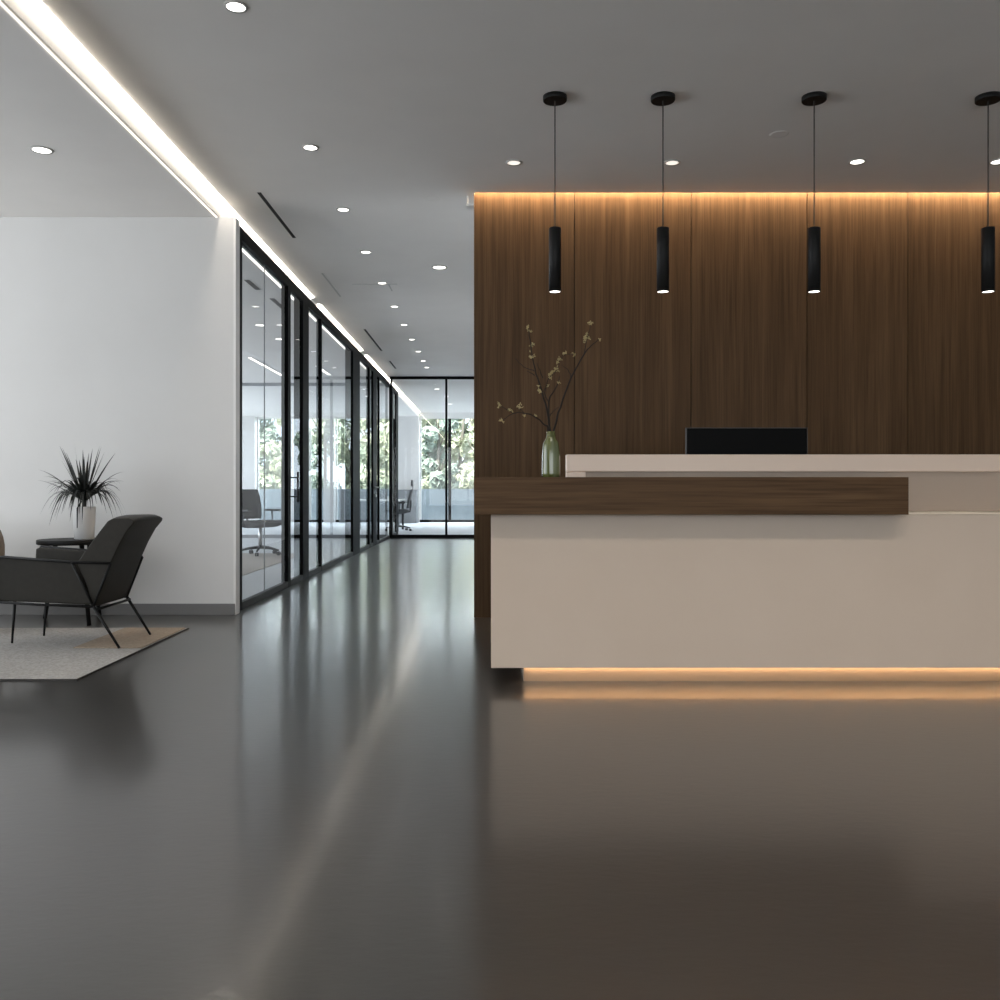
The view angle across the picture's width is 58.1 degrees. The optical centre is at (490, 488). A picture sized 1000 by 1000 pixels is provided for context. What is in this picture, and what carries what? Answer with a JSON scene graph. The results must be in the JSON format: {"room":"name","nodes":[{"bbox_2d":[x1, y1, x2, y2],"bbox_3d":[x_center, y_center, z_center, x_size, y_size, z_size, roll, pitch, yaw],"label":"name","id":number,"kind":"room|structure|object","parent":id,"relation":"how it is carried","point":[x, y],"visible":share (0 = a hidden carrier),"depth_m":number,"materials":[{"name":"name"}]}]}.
{"room":"lobby","nodes":[
{"label":"lobby","id":0,"kind":"room"},
{"bbox_2d":[0,217,233,603],"bbox_3d":[-4.516,-0.580,7.200,4.968,3.160,0.100,0,0,0],"label":"wall","id":1,"kind":"structure","parent":0,"point":[117,333],"depth_m":7.15,"materials":[{"name":"white paint"}]},
{"bbox_2d":[0,604,234,614],"bbox_3d":[-4.516,0.955,7.143,4.968,0.090,0.014,0,0,0],"label":"baseboard","id":2,"kind":"structure","parent":1,"relation":"attached to","point":[5,609],"depth_m":7.13,"materials":[{"name":"grey"}]},
{"bbox_2d":[234,217,239,614],"bbox_3d":[-2.034,-0.580,7.199,0.021,3.160,0.106,0,0,0],"label":"trim","id":3,"kind":"structure","parent":1,"relation":"attached to","point":[236,221],"depth_m":7.16,"materials":[{"name":"white paint"}]},
{"bbox_2d":[0,5,416,416],"bbox_3d":[-5.585,-2.300,10.500,6.829,0.280,33.000,0,0,0],"label":"ceiling","id":4,"kind":"structure","parent":0,"point":[96,167],"depth_m":6.28,"materials":[{"name":"paint"}]},
{"bbox_2d":[29,146,53,154],"bbox_3d":[-2.860,-2.157,5.730,0.141,0.006,0.141,0,0,0],"label":"recessed light","id":5,"kind":"object","parent":4,"relation":"in","point":[39,149],"visible":1,"depth_m":5.73,"materials":[{"name":"grey"}]},
{"bbox_2d":[244,280,261,289],"bbox_3d":[-2.520,-2.158,9.525,0.076,0.004,0.450,0,0,0],"label":"ceiling vent","id":6,"kind":"object","parent":4,"relation":"in","point":[252,284],"visible":1,"depth_m":9.49,"materials":[{"name":"metal"}]},
{"bbox_2d":[242,246,280,288],"bbox_3d":[-2.234,-2.155,8.823,0.062,0.007,1.673,0,0,0],"label":"strip light","id":7,"kind":"object","parent":4,"relation":"in","point":[248,255],"depth_m":8.71,"materials":[{"name":"white plastic"}]},
{"bbox_2d":[248,358,280,375],"bbox_3d":[-3.960,-2.155,16.000,0.084,0.007,2.400,0,0,0],"label":"recessed light","id":8,"kind":"object","parent":4,"relation":"in","point":[252,359],"visible":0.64,"depth_m":15.81,"materials":[{"name":"white plastic"}]},
{"bbox_2d":[269,298,280,308],"bbox_3d":[-2.480,-2.158,10.500,0.076,0.004,0.600,0,0,0],"label":"ceiling vent","id":9,"kind":"object","parent":4,"relation":"in","point":[274,300],"visible":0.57,"depth_m":10.40,"materials":[{"name":"metal"}]},
{"bbox_2d":[309,312,315,321],"bbox_3d":[-2.239,-2.155,11.268,0.053,0.007,0.590,0,0,0],"label":"recessed light","id":10,"kind":"object","parent":4,"relation":"in","point":[311,316],"depth_m":11.29,"materials":[{"name":"white plastic"}]},
{"bbox_2d":[322,324,344,349],"bbox_3d":[-2.235,-2.155,12.829,0.061,0.007,2.110,0,0,0],"label":"recessed light","id":11,"kind":"object","parent":4,"relation":"in","point":[324,328],"depth_m":12.71,"materials":[{"name":"white plastic"}]},
{"bbox_2d":[240,226,287,609],"bbox_3d":[-2.085,-0.580,8.197,0.050,3.160,1.885,0,0,0],"label":"window","id":12,"kind":"structure","parent":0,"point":[246,241],"depth_m":7.87,"materials":[{"name":"black metal"}]},
{"bbox_2d":[242,416,293,522],"bbox_3d":[-7.225,-0.580,26.975,3.550,3.160,0.450,0,0,0],"label":"wall","id":13,"kind":"structure","parent":0,"point":[249,423],"depth_m":26.75,"materials":[{"name":"white paint"}]},
{"bbox_2d":[257,417,280,520],"bbox_3d":[-6.560,-0.580,27.030,0.920,3.160,0.060,0,0,0],"label":"window","id":14,"kind":"structure","parent":13,"relation":"in","point":[258,418],"depth_m":27.00,"materials":[{"name":"black metal"}]},
{"bbox_2d":[309,417,322,521],"bbox_3d":[-5.215,-0.580,27.030,0.470,3.160,0.060,0,0,0],"label":"window","id":15,"kind":"structure","parent":13,"relation":"in","point":[310,418],"depth_m":27.00,"materials":[{"name":"black metal"}]},
{"bbox_2d":[323,416,335,522],"bbox_3d":[-4.820,-0.580,26.975,0.320,3.160,0.450,0,0,0],"label":"wall","id":16,"kind":"structure","parent":0,"point":[329,422],"depth_m":26.75,"materials":[{"name":"white paint"}]},
{"bbox_2d":[398,416,419,522],"bbox_3d":[-2.450,-0.580,26.975,0.620,3.160,0.450,0,0,0],"label":"wall","id":17,"kind":"structure","parent":0,"point":[408,426],"depth_m":26.75,"materials":[{"name":"white paint"}]},
{"bbox_2d":[336,417,365,521],"bbox_3d":[-3.710,-0.580,27.030,1.900,3.160,0.080,0,0,0],"label":"window","id":18,"kind":"structure","parent":17,"relation":"in","point":[337,418],"depth_m":27.00,"materials":[{"name":"black metal"}]},
{"bbox_2d":[420,417,473,521],"bbox_3d":[0.930,-0.580,27.030,6.140,3.160,0.080,0,0,0],"label":"window","id":19,"kind":"structure","parent":17,"relation":"in","point":[448,418],"depth_m":27.00,"materials":[{"name":"black metal"}]},
{"bbox_2d":[420,412,473,416],"bbox_3d":[0.932,-2.225,27.070,6.135,0.130,0.260,0,0,0],"label":"trim","id":20,"kind":"structure","parent":17,"relation":"attached to","point":[422,414],"depth_m":26.94,"materials":[{"name":"white paint"}]},
{"bbox_2d":[0,522,999,999],"bbox_3d":[-1.500,1.059,10.500,15.000,0.122,33.000,0,0,0],"label":"floor","id":21,"kind":"structure","parent":0,"point":[329,787],"depth_m":2.72,"materials":[{"name":"concrete"}]},
{"bbox_2d":[36,538,101,625],"bbox_3d":[-3.163,0.691,6.782,0.480,0.624,0.562,0,0,-22],"label":"side table","id":22,"kind":"object","parent":21,"relation":"on","point":[57,542],"visible":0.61,"depth_m":6.60,"materials":[{"name":"black"}]},
{"bbox_2d":[39,446,126,539],"bbox_3d":[-3.062,0.006,6.765,0.565,0.745,0.529,0,0,-41],"label":"potted plant","id":23,"kind":"object","parent":22,"relation":"on","point":[84,516],"visible":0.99,"depth_m":6.71,"materials":[{"name":"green plant"}]},
{"bbox_2d":[0,628,188,680],"bbox_3d":[-3.880,0.996,5.562,3.441,0.008,1.736,0,0,0],"label":"rug","id":24,"kind":"object","parent":21,"relation":"on","point":[31,656],"visible":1,"depth_m":5.39,"materials":[{"name":"grey carpet"}]},
{"bbox_2d":[0,530,4,555],"bbox_3d":[-3.925,0.602,6.400,0.824,0.801,0.824,0,0,0],"label":"tub chair","id":25,"kind":"object","parent":24,"relation":"on","point":[2,544],"visible":0.64,"depth_m":6.51,"materials":[{"name":"beige fabric"}]},
{"bbox_2d":[0,514,161,648],"bbox_3d":[-2.662,0.576,5.825,0.908,0.825,0.532,0,0,0],"label":"lounge chair","id":26,"kind":"object","parent":24,"relation":"on","point":[104,572],"visible":1,"depth_m":5.59,"materials":[{"name":"black fabric"}]},
{"bbox_2d":[242,553,293,575],"bbox_3d":[-4.525,0.994,11.650,3.350,0.008,4.500,0,0,0],"label":"rug","id":27,"kind":"object","parent":21,"relation":"on","point":[251,563],"visible":0.06,"depth_m":12.29,"materials":[{"name":"grey carpet"}]},
{"bbox_2d":[242,489,280,555],"bbox_3d":[-3.472,0.496,13.510,0.663,0.982,0.654,0,0,33],"label":"office chair","id":28,"kind":"object","parent":27,"relation":"on","point":[251,502],"visible":0.83,"depth_m":13.55,"materials":[{"name":"black fabric"}]},
{"bbox_2d":[281,277,302,586],"bbox_3d":[-2.085,-0.580,9.500,0.128,3.160,0.720,0,0,0],"label":"door","id":29,"kind":"structure","parent":21,"relation":"on","point":[292,288],"depth_m":9.14,"materials":[{"name":"black metal"}]},
{"bbox_2d":[242,383,365,537],"bbox_3d":[-5.560,-0.580,18.330,6.880,3.160,0.060,0,0,0],"label":"window","id":30,"kind":"structure","parent":21,"relation":"on","point":[243,384],"depth_m":18.30,"materials":[{"name":"glass"}]},
{"bbox_2d":[294,293,320,579],"bbox_3d":[-2.110,-0.580,10.390,0.100,3.160,1.060,0,0,0],"label":"glass door","id":31,"kind":"structure","parent":21,"relation":"on","point":[302,309],"depth_m":9.86,"materials":[{"name":"black metal"}]},
{"bbox_2d":[316,311,352,570],"bbox_3d":[-2.090,-0.580,12.185,0.060,3.160,2.530,0,0,0],"label":"window","id":32,"kind":"structure","parent":21,"relation":"on","point":[324,320],"depth_m":10.92,"materials":[{"name":"black metal"}]},
{"bbox_2d":[339,490,365,522],"bbox_3d":[-3.775,0.509,26.640,1.350,0.978,0.480,0,0,0],"label":"base cabinet","id":33,"kind":"object","parent":21,"relation":"on","point":[341,492],"visible":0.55,"depth_m":26.40,"materials":[{"name":"grey laminate"}]},
{"bbox_2d":[345,345,368,555],"bbox_3d":[-2.120,-0.580,14.355,0.120,3.160,1.810,0,0,0],"label":"window","id":34,"kind":"structure","parent":21,"relation":"on","point":[353,358],"depth_m":13.45,"materials":[{"name":"black metal"}]},
{"bbox_2d":[366,362,372,547],"bbox_3d":[-2.090,-0.580,15.505,0.060,3.160,0.490,0,0,0],"label":"window","id":35,"kind":"structure","parent":21,"relation":"on","point":[370,368],"depth_m":15.26,"materials":[{"name":"black metal"}]},
{"bbox_2d":[370,366,378,545],"bbox_3d":[-2.085,-0.580,16.175,0.190,3.160,0.850,0,0,0],"label":"door","id":36,"kind":"structure","parent":21,"relation":"on","point":[374,374],"depth_m":15.78,"materials":[{"name":"black metal"}]},
{"bbox_2d":[360,499,404,531],"bbox_3d":[-2.710,0.626,21.600,1.180,0.743,1.400,0,0,0],"label":"office desk","id":37,"kind":"object","parent":21,"relation":"on","point":[402,500],"visible":0.47,"depth_m":22.21,"materials":[{"name":"white laminate"}]},
{"bbox_2d":[377,372,389,542],"bbox_3d":[-2.090,-0.580,17.450,0.060,3.160,1.700,0,0,0],"label":"window","id":38,"kind":"structure","parent":21,"relation":"on","point":[383,386],"depth_m":17.25,"materials":[{"name":"clear glass"}]},
{"bbox_2d":[389,387,397,534],"bbox_3d":[-2.110,-0.580,19.350,0.100,3.160,1.300,0,0,0],"label":"window","id":39,"kind":"structure","parent":21,"relation":"on","point":[394,389],"depth_m":19.39,"materials":[{"name":"clear glass"}]},
{"bbox_2d":[399,480,412,530],"bbox_3d":[-2.181,0.392,21.398,0.671,1.207,0.654,0,0,0],"label":"office chair","id":40,"kind":"object","parent":21,"relation":"on","point":[409,501],"visible":0.56,"depth_m":21.27,"materials":[{"name":"grey plastic"}]},
{"bbox_2d":[398,490,417,522],"bbox_3d":[-2.465,0.509,26.490,0.570,0.978,0.480,0,0,0],"label":"base cabinet","id":41,"kind":"object","parent":21,"relation":"on","point":[412,516],"visible":0.63,"depth_m":26.25,"materials":[{"name":"grey laminate"}]},
{"bbox_2d":[390,376,473,537],"bbox_3d":[-1.080,-0.645,18.330,1.960,3.290,0.070,0,0,0],"label":"window","id":42,"kind":"structure","parent":21,"relation":"on","point":[391,377],"depth_m":18.30,"materials":[{"name":"black metal"}]},
{"bbox_2d":[474,454,999,680],"bbox_3d":[1.757,0.407,4.995,3.686,1.186,0.950,0,0,0],"label":"reception desk","id":43,"kind":"object","parent":21,"relation":"on","point":[618,567],"visible":1,"depth_m":4.62,"materials":[{"name":"beige paint"}]},
{"bbox_2d":[542,431,559,476],"bbox_3d":[0.313,-0.180,4.700,0.097,0.240,0.097,0,0,0],"label":"vase","id":44,"kind":"object","parent":43,"relation":"on","point":[550,450],"visible":0.94,"depth_m":4.66,"materials":[{"name":"green glass"}]},
{"bbox_2d":[497,321,600,430],"bbox_3d":[0.300,-0.496,4.692,0.539,0.753,0.137,0,0,0],"label":"branch","id":45,"kind":"object","parent":44,"relation":"in","point":[589,322],"visible":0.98,"depth_m":4.70,"materials":[{"name":"black plant"}]},
{"bbox_2d":[474,477,908,514],"bbox_3d":[1.006,0.035,4.665,2.184,0.189,0.290,0,0,0],"label":"countertop","id":46,"kind":"structure","parent":43,"relation":"on","point":[492,495],"depth_m":4.52,"materials":[{"name":"brown wood"}]},
{"bbox_2d":[685,428,807,453],"bbox_3d":[1.506,-0.056,5.335,0.715,0.612,0.190,0,0,0],"label":"monitor","id":47,"kind":"object","parent":43,"relation":"on","point":[697,440],"visible":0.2,"depth_m":5.30,"materials":[{"name":"black"}]},
{"bbox_2d":[909,511,999,513],"bbox_3d":[2.800,0.125,4.740,1.600,0.010,0.245,0,0,0],"label":"countertop","id":48,"kind":"structure","parent":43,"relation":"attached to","point":[910,512],"depth_m":4.62,"materials":[{"name":"beige"}]},
{"bbox_2d":[40,0,999,412],"bbox_3d":[1.915,-2.365,10.500,8.171,0.150,33.000,0,0,0],"label":"ceiling","id":49,"kind":"structure","parent":0,"point":[403,103],"depth_m":5.47,"materials":[{"name":"paint"}]},
{"bbox_2d":[0,0,313,297],"bbox_3d":[-2.148,-2.220,2.425,0.067,0.137,16.650,0,0,0],"label":"linear light","id":50,"kind":"object","parent":49,"relation":"attached to","point":[37,3],"visible":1,"depth_m":5.34,"materials":[{"name":"white"}]},
{"bbox_2d":[0,0,418,415],"bbox_3d":[-2.163,-2.225,10.500,0.014,0.130,33.000,0,0,0],"label":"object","id":51,"kind":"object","parent":49,"relation":"attached to","point":[25,11],"depth_m":5.15,"materials":[{"name":"white plastic"}]},
{"bbox_2d":[224,0,247,13],"bbox_3d":[-1.210,-2.287,4.270,0.113,0.006,0.113,0,0,0],"label":"recessed light","id":52,"kind":"object","parent":49,"relation":"in","point":[237,6],"visible":1,"depth_m":4.27,"materials":[{"name":"grey"}]},
{"bbox_2d":[256,192,296,237],"bbox_3d":[-1.790,-2.288,7.575,0.048,0.004,1.250,0,0,0],"label":"ceiling vent","id":53,"kind":"object","parent":49,"relation":"in","point":[261,195],"visible":1,"depth_m":7.49,"materials":[{"name":"metal"}]},
{"bbox_2d":[302,144,318,150],"bbox_3d":[-1.210,-2.287,6.030,0.113,0.006,0.113,0,0,0],"label":"recessed light","id":54,"kind":"object","parent":49,"relation":"in","point":[309,147],"visible":1,"depth_m":6.03,"materials":[{"name":"grey"}]},
{"bbox_2d":[320,273,341,296],"bbox_3d":[-1.790,-2.288,10.125,0.040,0.004,1.150,0,0,0],"label":"ceiling vent","id":55,"kind":"object","parent":49,"relation":"in","point":[322,274],"visible":1,"depth_m":10.06,"materials":[{"name":"metal"}]},
{"bbox_2d":[317,304,362,350],"bbox_3d":[-2.135,-2.287,13.000,0.040,0.005,3.700,0,0,0],"label":"recessed light","id":56,"kind":"object","parent":49,"relation":"in","point":[319,305],"visible":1,"depth_m":12.61,"materials":[{"name":"white plastic"}]},
{"bbox_2d":[336,207,349,211],"bbox_3d":[-1.210,-2.287,7.370,0.113,0.006,0.113,0,0,0],"label":"recessed light","id":57,"kind":"object","parent":49,"relation":"in","point":[340,209],"visible":1,"depth_m":7.36,"materials":[{"name":"grey plastic"}]},
{"bbox_2d":[360,250,370,253],"bbox_3d":[-1.210,-2.287,8.690,0.113,0.006,0.113,0,0,0],"label":"recessed light","id":58,"kind":"object","parent":49,"relation":"in","point":[362,251],"visible":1,"depth_m":8.69,"materials":[{"name":"grey plastic"}]},
{"bbox_2d":[363,329,382,350],"bbox_3d":[-1.810,-2.288,13.900,0.048,0.004,2.000,0,0,0],"label":"ceiling vent","id":59,"kind":"object","parent":49,"relation":"in","point":[365,330],"visible":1,"depth_m":13.77,"materials":[{"name":"metal"}]},
{"bbox_2d":[365,355,385,375],"bbox_3d":[-2.135,-2.287,16.825,0.040,0.005,2.850,0,0,0],"label":"recessed light","id":60,"kind":"object","parent":49,"relation":"in","point":[367,356],"visible":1,"depth_m":16.71,"materials":[{"name":"white plastic"}]},
{"bbox_2d":[386,377,418,411],"bbox_3d":[-2.135,-2.287,22.600,0.040,0.005,8.400,0,0,0],"label":"recessed light","id":61,"kind":"object","parent":49,"relation":"in","point":[386,377],"visible":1,"depth_m":21.87,"materials":[{"name":"white plastic"}]},
{"bbox_2d":[432,265,446,269],"bbox_3d":[-0.533,-2.287,9.290,0.166,0.006,0.166,0,0,0],"label":"recessed light","id":62,"kind":"object","parent":49,"relation":"in","point":[438,267],"visible":1,"depth_m":9.29,"materials":[{"name":"grey plastic"}]},
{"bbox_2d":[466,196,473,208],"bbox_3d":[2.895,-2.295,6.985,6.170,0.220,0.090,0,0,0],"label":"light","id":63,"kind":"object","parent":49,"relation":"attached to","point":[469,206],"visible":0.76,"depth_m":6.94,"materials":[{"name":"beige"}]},
{"bbox_2d":[506,159,521,165],"bbox_3d":[0.160,-2.287,6.310,0.115,0.006,0.115,0,0,0],"label":"recessed light","id":64,"kind":"object","parent":49,"relation":"in","point":[513,162],"visible":1,"depth_m":6.30,"materials":[{"name":"grey"}]},
{"bbox_2d":[543,91,566,292],"bbox_3d":[0.373,-1.720,5.250,0.140,1.141,0.140,0,0,0],"label":"pendant light","id":65,"kind":"object","parent":49,"relation":"hanging from","point":[553,98],"visible":1,"depth_m":5.22,"materials":[{"name":"black metal"}]},
{"bbox_2d":[651,91,674,292],"bbox_3d":[1.003,-1.720,5.250,0.140,1.141,0.140,0,0,0],"label":"pendant light","id":66,"kind":"object","parent":49,"relation":"hanging from","point":[663,98],"visible":1,"depth_m":5.22,"materials":[{"name":"black metal"}]},
{"bbox_2d":[664,159,679,165],"bbox_3d":[1.270,-2.287,6.310,0.115,0.006,0.115,0,0,0],"label":"recessed light","id":67,"kind":"object","parent":49,"relation":"in","point":[672,162],"visible":0.98,"depth_m":6.30,"materials":[{"name":"grey"}]},
{"bbox_2d":[769,131,788,137],"bbox_3d":[1.860,-2.289,5.810,0.120,0.002,0.120,0,0,0],"label":"smoke detector","id":68,"kind":"object","parent":49,"relation":"attached to","point":[777,134],"visible":1,"depth_m":5.81,"materials":[{"name":"paint"}]},
{"bbox_2d":[801,91,826,292],"bbox_3d":[1.885,-1.720,5.250,0.140,1.141,0.140,0,0,0],"label":"pendant light","id":69,"kind":"object","parent":49,"relation":"hanging from","point":[814,98],"visible":1,"depth_m":5.22,"materials":[{"name":"black metal"}]},
{"bbox_2d":[848,158,865,164],"bbox_3d":[2.560,-2.287,6.290,0.115,0.006,0.115,0,0,0],"label":"recessed light","id":70,"kind":"object","parent":49,"relation":"in","point":[858,161],"visible":1,"depth_m":6.29,"materials":[{"name":"grey"}]},
{"bbox_2d":[975,91,999,292],"bbox_3d":[2.900,-1.720,5.250,0.140,1.141,0.140,0,0,0],"label":"pendant light","id":71,"kind":"object","parent":49,"relation":"hanging from","point":[992,97],"visible":1,"depth_m":5.23,"materials":[{"name":"black metal"}]},
{"bbox_2d":[989,159,999,164],"bbox_3d":[3.545,-2.287,6.290,0.115,0.006,0.115,0,0,0],"label":"recessed light","id":72,"kind":"object","parent":49,"relation":"in","point":[996,161],"visible":0.98,"depth_m":6.30,"materials":[{"name":"grey"}]},
{"bbox_2d":[474,193,999,617],"bbox_3d":[2.934,-0.704,7.029,6.132,3.408,0.058,0,0,0],"label":"wall","id":73,"kind":"structure","parent":0,"point":[897,351],"depth_m":7.00,"materials":[{"name":"brown wood"}]},
{"label":"outside","id":74,"kind":"structure","parent":0,"visible":0},
{"bbox_3d":[0.000,1.100,43.600,60.000,0.100,32.800,0,0,0],"label":"ground","id":75,"kind":"structure","parent":74,"visible":0},
{"bbox_2d":[259,439,280,488],"bbox_3d":[-7.699,-0.299,29.980,1.902,2.758,1.788,0,0,-19],"label":"leafy tree","id":76,"kind":"object","parent":75,"relation":"on","point":[273,468],"visible":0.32,"depth_m":29.77,"materials":[{"name":"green plant"}]},
{"bbox_2d":[259,419,280,465],"bbox_3d":[-8.866,-1.766,32.142,2.956,5.638,2.954,0,0,0],"label":"leafy tree","id":77,"kind":"object","parent":75,"relation":"on","point":[270,435],"visible":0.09,"depth_m":31.85,"materials":[{"name":"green plant"}]},
{"bbox_2d":[276,419,280,456],"bbox_3d":[-8.993,-2.806,42.163,2.403,7.716,2.755,0,0,-26],"label":"leafy tree","id":78,"kind":"object","parent":75,"relation":"on","point":[278,421],"visible":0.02,"depth_m":41.35,"materials":[{"name":"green plant"}]},
{"bbox_2d":[311,419,322,444],"bbox_3d":[-7.348,-2.281,36.053,2.661,6.662,2.600,0,0,0],"label":"leafy tree","id":79,"kind":"object","parent":75,"relation":"on","point":[313,420],"visible":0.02,"depth_m":35.40,"materials":[{"name":"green plant"}]},
{"bbox_2d":[311,443,341,488],"bbox_3d":[-5.710,-0.193,29.777,1.464,2.708,1.570,0,0,17],"label":"leafy tree","id":80,"kind":"object","parent":75,"relation":"on","point":[313,448],"visible":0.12,"depth_m":29.41,"materials":[{"name":"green plant"}]},
{"bbox_2d":[311,419,344,467],"bbox_3d":[-5.943,-1.967,31.527,2.615,6.042,2.846,0,0,0],"label":"leafy tree","id":81,"kind":"object","parent":75,"relation":"on","point":[341,422],"visible":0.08,"depth_m":30.81,"materials":[{"name":"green plant"}]},
{"bbox_2d":[344,445,365,488],"bbox_3d":[-4.029,-0.191,29.990,1.985,2.648,1.765,0,0,44],"label":"leafy tree","id":82,"kind":"object","parent":75,"relation":"on","point":[362,448],"visible":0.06,"depth_m":29.58,"materials":[{"name":"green plant"}]},
{"bbox_2d":[259,489,473,519],"bbox_3d":[-2.000,0.525,28.700,24.000,1.050,0.200,0,0,0],"label":"parapet","id":83,"kind":"object","parent":75,"relation":"on","point":[432,500],"visible":0.21,"depth_m":28.60,"materials":[{"name":"glass"}]},
{"bbox_2d":[360,413,434,474],"bbox_3d":[-3.364,-1.805,32.635,2.927,5.715,2.829,0,0,0],"label":"leafy tree","id":84,"kind":"object","parent":75,"relation":"on","point":[362,421],"visible":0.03,"depth_m":32.06,"materials":[{"name":"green plant"}]},
{"bbox_2d":[421,419,460,488],"bbox_3d":[-1.845,-1.607,31.008,1.739,5.317,1.592,0,0,38],"label":"leafy tree","id":85,"kind":"object","parent":75,"relation":"on","point":[430,461],"visible":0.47,"depth_m":30.69,"materials":[{"name":"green plant"}]},
{"bbox_2d":[421,420,466,486],"bbox_3d":[-2.624,-2.634,42.228,3.133,7.373,3.036,0,0,0],"label":"leafy tree","id":86,"kind":"object","parent":75,"relation":"on","point":[423,473],"visible":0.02,"depth_m":42.47,"materials":[{"name":"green plant"}]},
{"bbox_2d":[421,419,470,488],"bbox_3d":[-1.783,-2.337,36.587,2.837,6.774,2.796,0,0,0],"label":"leafy tree","id":87,"kind":"object","parent":75,"relation":"on","point":[424,482],"visible":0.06,"depth_m":36.59,"materials":[{"name":"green plant"}]},
{"bbox_2d":[436,419,473,488],"bbox_3d":[-1.030,-2.276,33.758,2.459,6.655,2.095,0,0,0],"label":"leafy tree","id":88,"kind":"object","parent":75,"relation":"on","point":[462,445],"visible":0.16,"depth_m":33.33,"materials":[{"name":"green plant"}]},
{"bbox_2d":[460,419,473,487],"bbox_3d":[-0.298,-1.696,31.001,1.832,5.496,1.508,0,0,38],"label":"leafy tree","id":89,"kind":"object","parent":75,"relation":"on","point":[467,471],"visible":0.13,"depth_m":30.94,"materials":[{"name":"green plant"}]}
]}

